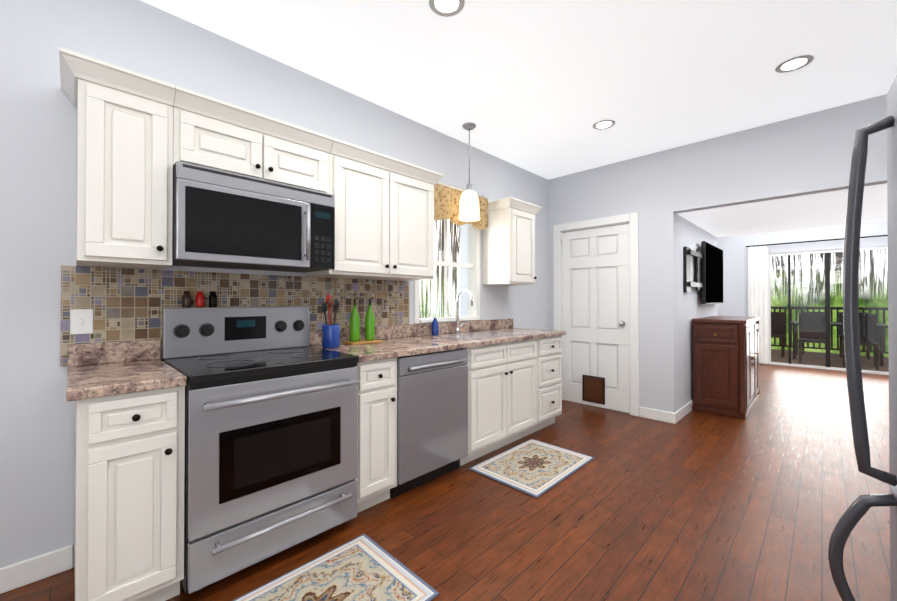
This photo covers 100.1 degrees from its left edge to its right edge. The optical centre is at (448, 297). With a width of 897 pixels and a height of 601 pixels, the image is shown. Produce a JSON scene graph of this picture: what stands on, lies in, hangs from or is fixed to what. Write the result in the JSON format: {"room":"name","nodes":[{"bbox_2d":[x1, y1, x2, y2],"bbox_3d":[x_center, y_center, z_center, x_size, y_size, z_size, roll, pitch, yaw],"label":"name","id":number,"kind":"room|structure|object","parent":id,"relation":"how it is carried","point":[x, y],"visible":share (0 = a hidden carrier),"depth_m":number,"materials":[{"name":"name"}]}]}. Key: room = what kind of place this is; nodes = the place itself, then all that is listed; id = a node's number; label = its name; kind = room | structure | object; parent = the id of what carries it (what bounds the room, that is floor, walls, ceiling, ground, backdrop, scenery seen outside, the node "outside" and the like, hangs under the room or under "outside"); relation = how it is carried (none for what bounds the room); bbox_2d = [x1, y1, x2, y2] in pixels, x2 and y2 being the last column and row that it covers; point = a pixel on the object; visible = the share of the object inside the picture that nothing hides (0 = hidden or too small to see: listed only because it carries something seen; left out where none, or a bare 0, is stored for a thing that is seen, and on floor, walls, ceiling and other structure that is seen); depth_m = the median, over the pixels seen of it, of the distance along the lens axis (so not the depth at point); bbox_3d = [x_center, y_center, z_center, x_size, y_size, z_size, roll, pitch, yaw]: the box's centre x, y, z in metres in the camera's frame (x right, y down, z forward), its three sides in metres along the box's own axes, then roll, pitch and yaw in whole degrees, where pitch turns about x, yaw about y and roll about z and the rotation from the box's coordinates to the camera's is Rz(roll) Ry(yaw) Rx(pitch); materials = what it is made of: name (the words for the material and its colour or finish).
{"room":"kitchen","nodes":[
{"label":"kitchen","id":0,"kind":"room"},
{"bbox_2d":[0,0,547,567],"bbox_3d":[-0.757,-0.129,2.759,0.120,2.720,5.790,0,-1,45],"label":"wall","id":1,"kind":"structure","parent":0,"point":[38,158],"depth_m":1.69,"materials":[{"name":"white paint"}]},
{"bbox_2d":[0,545,73,593],"bbox_3d":[-2.184,1.168,1.220,0.016,0.105,1.368,0,-1,45],"label":"baseboard","id":2,"kind":"structure","parent":1,"relation":"attached to","point":[31,570],"depth_m":1.62,"materials":[{"name":"white wood"}]},
{"bbox_2d":[59,47,174,268],"bbox_3d":[-1.479,-0.548,1.679,0.379,0.800,0.360,0,-1,45],"label":"upper cabinet","id":3,"kind":"object","parent":1,"relation":"attached to","point":[124,212],"visible":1,"depth_m":1.58,"materials":[{"name":"white wood"}]},
{"bbox_2d":[173,86,332,193],"bbox_3d":[-1.082,-0.776,2.079,0.379,0.338,0.762,0,-1,45],"label":"upper cabinet","id":4,"kind":"object","parent":1,"relation":"attached to","point":[211,132],"visible":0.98,"depth_m":1.91,"materials":[{"name":"white wood"}]},
{"bbox_2d":[172,161,334,272],"bbox_3d":[-1.056,-0.386,2.051,0.453,0.435,0.758,0,-1,45],"label":"microwave","id":5,"kind":"object","parent":4,"relation":"attached to","point":[224,219],"visible":1,"depth_m":1.87,"materials":[{"name":"grey"}]},
{"bbox_2d":[60,265,477,365],"bbox_3d":[-0.700,0.088,2.723,0.009,0.451,2.938,0,-1,45],"label":"tile backsplash","id":6,"kind":"structure","parent":1,"relation":"attached to","point":[126,304],"depth_m":2.00,"materials":[{"name":"tile"}]},
{"bbox_2d":[70,309,92,334],"bbox_3d":[-1.681,0.109,1.722,0.011,0.114,0.075,0,-1,45],"label":"light switch","id":7,"kind":"object","parent":6,"relation":"attached to","point":[81,321],"visible":1,"depth_m":1.72,"materials":[{"name":"white plastic"}]},
{"bbox_2d":[305,138,443,280],"bbox_3d":[-0.491,-0.541,2.671,0.379,0.800,0.908,0,-1,45],"label":"upper cabinet","id":8,"kind":"object","parent":1,"relation":"attached to","point":[384,217],"visible":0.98,"depth_m":2.50,"materials":[{"name":"white wood"}]},
{"bbox_2d":[414,219,479,322],"bbox_3d":[-0.020,-0.314,3.473,0.140,1.060,0.840,0,-1,45],"label":"window","id":9,"kind":"structure","parent":1,"relation":"attached to","point":[474,266],"depth_m":3.61,"materials":[{"name":"white"}]},
{"bbox_2d":[434,182,488,229],"bbox_3d":[0.048,-0.812,3.388,0.138,0.335,0.854,0,-1,45],"label":"valance curtain","id":10,"kind":"object","parent":1,"relation":"attached to","point":[446,200],"visible":0.69,"depth_m":3.31,"materials":[{"name":"fabric"}]},
{"bbox_2d":[483,197,541,285],"bbox_3d":[0.632,-0.533,3.799,0.379,0.800,0.544,0,-1,45],"label":"upper cabinet","id":11,"kind":"object","parent":1,"relation":"attached to","point":[509,246],"visible":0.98,"depth_m":3.65,"materials":[{"name":"white wood"}]},
{"bbox_2d":[0,364,890,600],"bbox_3d":[2.296,1.286,3.343,3.670,0.100,10.940,0,-1,45],"label":"floor","id":12,"kind":"structure","parent":0,"point":[760,499],"depth_m":2.09,"materials":[{"name":"brown wood"}]},
{"bbox_2d":[74,386,184,600],"bbox_3d":[-1.358,0.785,1.586,0.650,0.872,0.308,0,-1,45],"label":"base cabinet","id":13,"kind":"object","parent":12,"relation":"on","point":[129,498],"visible":1,"depth_m":1.38,"materials":[{"name":"white wood"}]},
{"bbox_2d":[162,306,359,594],"bbox_3d":[-0.949,0.638,1.937,0.705,1.174,0.759,0,-1,45],"label":"stove","id":14,"kind":"object","parent":12,"relation":"on","point":[271,406],"visible":0.98,"depth_m":1.73,"materials":[{"name":"grey metal"}]},
{"bbox_2d":[182,291,190,306],"bbox_3d":[-1.375,0.008,1.972,0.039,0.085,0.039,0,0,30],"label":"spice jar","id":15,"kind":"object","parent":14,"relation":"on","point":[186,298],"depth_m":1.96,"materials":[{"name":"brown glass"}]},
{"bbox_2d":[196,291,203,306],"bbox_3d":[-1.332,0.008,2.014,0.039,0.085,0.039,0,0,30],"label":"spice jar","id":16,"kind":"object","parent":14,"relation":"on","point":[199,297],"depth_m":2.00,"materials":[{"name":"red glass"}]},
{"bbox_2d":[209,292,216,306],"bbox_3d":[-1.290,0.009,2.057,0.039,0.085,0.039,0,0,30],"label":"spice jar","id":17,"kind":"object","parent":14,"relation":"on","point":[212,297],"depth_m":2.04,"materials":[{"name":"black glass"}]},
{"bbox_2d":[233,534,438,600],"bbox_3d":[-0.528,1.216,1.449,0.560,0.010,0.830,0,-1,45],"label":"rug","id":18,"kind":"object","parent":12,"relation":"on","point":[363,567],"visible":0.96,"depth_m":1.61,"materials":[{"name":"beige fabric"}]},
{"bbox_2d":[355,358,396,512],"bbox_3d":[-0.605,0.791,2.342,0.650,0.872,0.294,0,-1,45],"label":"base cabinet","id":19,"kind":"object","parent":12,"relation":"on","point":[376,478],"visible":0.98,"depth_m":2.14,"materials":[{"name":"white wood"}]},
{"bbox_2d":[390,348,468,497],"bbox_3d":[-0.270,0.796,2.655,0.649,0.866,0.614,0,-1,45],"label":"dishwasher","id":20,"kind":"object","parent":12,"relation":"on","point":[432,416],"visible":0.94,"depth_m":2.42,"materials":[{"name":"grey metal"}]},
{"bbox_2d":[460,339,535,465],"bbox_3d":[0.261,0.796,3.213,0.650,0.872,0.918,0,-1,45],"label":"base cabinet","id":21,"kind":"object","parent":12,"relation":"on","point":[501,394],"visible":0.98,"depth_m":2.96,"materials":[{"name":"white wood"}]},
{"bbox_2d":[66,319,565,400],"bbox_3d":[-0.284,0.362,2.680,0.638,0.290,3.420,0,-1,45],"label":"countertop","id":22,"kind":"structure","parent":21,"relation":"on","point":[102,369],"depth_m":1.90,"materials":[{"name":"stone"}]},
{"bbox_2d":[321,294,339,348],"bbox_3d":[-0.746,0.145,2.372,0.112,0.338,0.122,0,-1,45],"label":"utensil crock","id":23,"kind":"object","parent":22,"relation":"on","point":[330,335],"visible":1,"depth_m":2.33,"materials":[{"name":"blue ceramic"}]},
{"bbox_2d":[342,298,381,344],"bbox_3d":[-0.605,0.157,2.641,0.140,0.318,0.240,0,-1,45],"label":"soap bottles","id":24,"kind":"object","parent":22,"relation":"on","point":[355,328],"visible":1,"depth_m":2.61,"materials":[{"name":"green plastic"}]},
{"bbox_2d":[432,318,438,335],"bbox_3d":[-0.115,0.245,3.211,0.060,0.150,0.058,0,-1,45],"label":"dish soap","id":25,"kind":"object","parent":22,"relation":"on","point":[435,327],"visible":0.94,"depth_m":3.19,"materials":[{"name":"blue plastic"}]},
{"bbox_2d":[455,288,472,333],"bbox_3d":[0.167,0.118,3.369,0.204,0.404,0.128,0,-1,45],"label":"faucet","id":26,"kind":"object","parent":22,"relation":"on","point":[457,329],"visible":0.98,"depth_m":3.38,"materials":[{"name":"silver metal"}]},
{"bbox_2d":[469,439,593,497],"bbox_3d":[0.632,1.226,2.785,0.560,0.010,0.820,0,-1,45],"label":"rug","id":27,"kind":"object","parent":12,"relation":"on","point":[534,468],"visible":0.98,"depth_m":2.72,"materials":[{"name":"beige fabric"}]},
{"bbox_2d":[529,336,561,433],"bbox_3d":[0.749,0.800,3.702,0.650,0.872,0.460,0,-1,45],"label":"base cabinet","id":28,"kind":"object","parent":12,"relation":"on","point":[548,380],"visible":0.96,"depth_m":3.48,"materials":[{"name":"white wood"}]},
{"bbox_2d":[692,316,759,418],"bbox_3d":[3.253,0.737,4.360,0.503,1.009,1.188,0,-1,45],"label":"bar cabinet","id":29,"kind":"object","parent":12,"relation":"on","point":[725,365],"visible":1,"depth_m":3.99,"materials":[{"name":"brown dark wood"}]},
{"bbox_2d":[828,75,896,600],"bbox_3d":[1.094,0.325,0.431,0.876,1.780,0.900,0,-1,41],"label":"fridge","id":30,"kind":"object","parent":12,"relation":"on","point":[860,506],"visible":1,"depth_m":0.95,"materials":[{"name":"grey metal"}]},
{"bbox_2d":[141,0,896,179],"bbox_3d":[2.296,-1.534,3.363,3.670,0.100,10.940,0,-1,45],"label":"ceiling","id":31,"kind":"structure","parent":0,"point":[539,87],"depth_m":2.36,"materials":[{"name":"white paint"}]},
{"bbox_2d":[429,0,464,16],"bbox_3d":[-0.009,-1.491,1.904,0.184,0.006,0.184,0,-1,45],"label":"recessed light","id":32,"kind":"object","parent":31,"relation":"in","point":[446,8],"visible":1,"depth_m":1.93,"materials":[{"name":"grey"}]},
{"bbox_2d":[459,122,479,221],"bbox_3d":[0.179,-1.080,3.238,0.186,0.810,0.186,0,-1,45],"label":"pendant lamp","id":33,"kind":"object","parent":31,"relation":"hanging from","point":[469,206],"visible":1,"depth_m":3.18,"materials":[{"name":"white glass"}]},
{"bbox_2d":[592,119,614,129],"bbox_3d":[1.331,-1.482,3.222,0.184,0.006,0.184,0,-1,45],"label":"recessed light","id":34,"kind":"object","parent":31,"relation":"in","point":[603,124],"visible":1,"depth_m":3.22,"materials":[{"name":"grey"}]},
{"bbox_2d":[775,55,813,72],"bbox_3d":[2.203,-1.487,2.397,0.184,0.006,0.184,0,-1,45],"label":"recessed light","id":35,"kind":"object","parent":31,"relation":"in","point":[794,63],"visible":1,"depth_m":2.39,"materials":[{"name":"grey"}]},
{"bbox_2d":[677,214,716,410],"bbox_3d":[2.980,-0.116,4.557,0.120,2.720,2.030,0,-1,45],"label":"wall","id":36,"kind":"structure","parent":0,"point":[690,305],"depth_m":4.04,"materials":[{"name":"white paint"}]},
{"bbox_2d":[675,399,692,422],"bbox_3d":[2.991,1.191,4.463,0.016,0.105,2.166,0,-1,45],"label":"baseboard","id":37,"kind":"structure","parent":36,"relation":"attached to","point":[683,411],"depth_m":3.92,"materials":[{"name":"white wood"}]},
{"bbox_2d":[683,241,722,303],"bbox_3d":[3.113,-0.291,4.545,0.086,0.730,1.700,0,-1,45],"label":"wall-mounted tv","id":38,"kind":"object","parent":36,"relation":"attached to","point":[708,283],"visible":1,"depth_m":4.37,"materials":[{"name":"black plastic"}]},
{"bbox_2d":[548,94,886,415],"bbox_3d":[2.490,-0.123,3.527,3.400,2.720,0.120,0,-1,45],"label":"wall","id":39,"kind":"structure","parent":0,"point":[808,154],"depth_m":3.68,"materials":[{"name":"white paint"}]},
{"bbox_2d":[561,224,629,412],"bbox_3d":[1.639,0.219,4.276,0.788,2.025,0.116,0,-1,45],"label":"door","id":40,"kind":"structure","parent":39,"relation":"in","point":[595,318],"depth_m":4.27,"materials":[{"name":"white wood"}]},
{"bbox_2d":[553,212,638,416],"bbox_3d":[1.683,0.175,4.315,0.980,2.135,0.140,0,-1,45],"label":"door frame","id":41,"kind":"structure","parent":39,"relation":"attached to","point":[631,220],"depth_m":3.98,"materials":[{"name":"white wood"}]},
{"bbox_2d":[639,407,675,423],"bbox_3d":[2.110,1.186,3.801,0.331,0.105,0.016,0,-1,45],"label":"baseboard","id":42,"kind":"structure","parent":39,"relation":"attached to","point":[659,415],"depth_m":3.79,"materials":[{"name":"white wood"}]},
{"bbox_2d":[677,184,886,236],"bbox_3d":[3.738,-0.911,3.807,2.020,0.120,2.030,0,-1,45],"label":"ceiling","id":43,"kind":"structure","parent":0,"point":[824,209],"depth_m":3.84,"materials":[{"name":"white paint"}]},
{"bbox_2d":[717,221,887,316],"bbox_3d":[6.336,-0.100,6.965,2.800,2.720,0.120,0,-1,45],"label":"wall","id":44,"kind":"structure","parent":0,"point":[735,274],"depth_m":7.20,"materials":[{"name":"white paint"}]},
{"bbox_2d":[746,235,887,363],"bbox_3d":[6.500,0.112,6.617,1.980,2.252,0.050,0,-1,45],"label":"curtain","id":45,"kind":"object","parent":44,"relation":"attached to","point":[758,301],"visible":0.77,"depth_m":7.16,"materials":[{"name":"white fabric"}]},
{"bbox_2d":[767,246,888,374],"bbox_3d":[6.676,0.208,6.617,1.630,2.100,0.070,0,-1,45],"label":"door frame","id":46,"kind":"structure","parent":44,"relation":"attached to","point":[827,301],"depth_m":6.65,"materials":[{"name":"white"}]},
{"bbox_2d":[770,250,888,370],"bbox_3d":[6.674,0.213,6.615,1.530,2.010,0.004,0,-1,45],"label":"door glass","id":47,"kind":"object","parent":44,"relation":"attached to","point":[831,339],"visible":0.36,"depth_m":6.67,"materials":[{"name":"clear glass"}]},
{"label":"outside","id":48,"kind":"structure","parent":0,"visible":0},
{"bbox_2d":[771,306,888,371],"bbox_3d":[7.823,0.796,7.743,5.000,1.180,3.070,0,-1,45],"label":"balcony railing","id":49,"kind":"object","parent":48,"point":[840,338],"depth_m":7.71,"materials":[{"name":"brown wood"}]},
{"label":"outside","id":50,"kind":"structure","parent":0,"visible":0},
{"bbox_2d":[420,219,459,317],"bbox_3d":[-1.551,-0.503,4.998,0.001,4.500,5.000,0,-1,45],"label":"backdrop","id":51,"kind":"structure","parent":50,"point":[436,290],"depth_m":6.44,"materials":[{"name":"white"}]},
{"bbox_2d":[770,249,888,356],"bbox_3d":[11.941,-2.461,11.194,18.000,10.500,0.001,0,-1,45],"label":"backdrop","id":52,"kind":"structure","parent":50,"point":[871,263],"depth_m":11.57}
]}

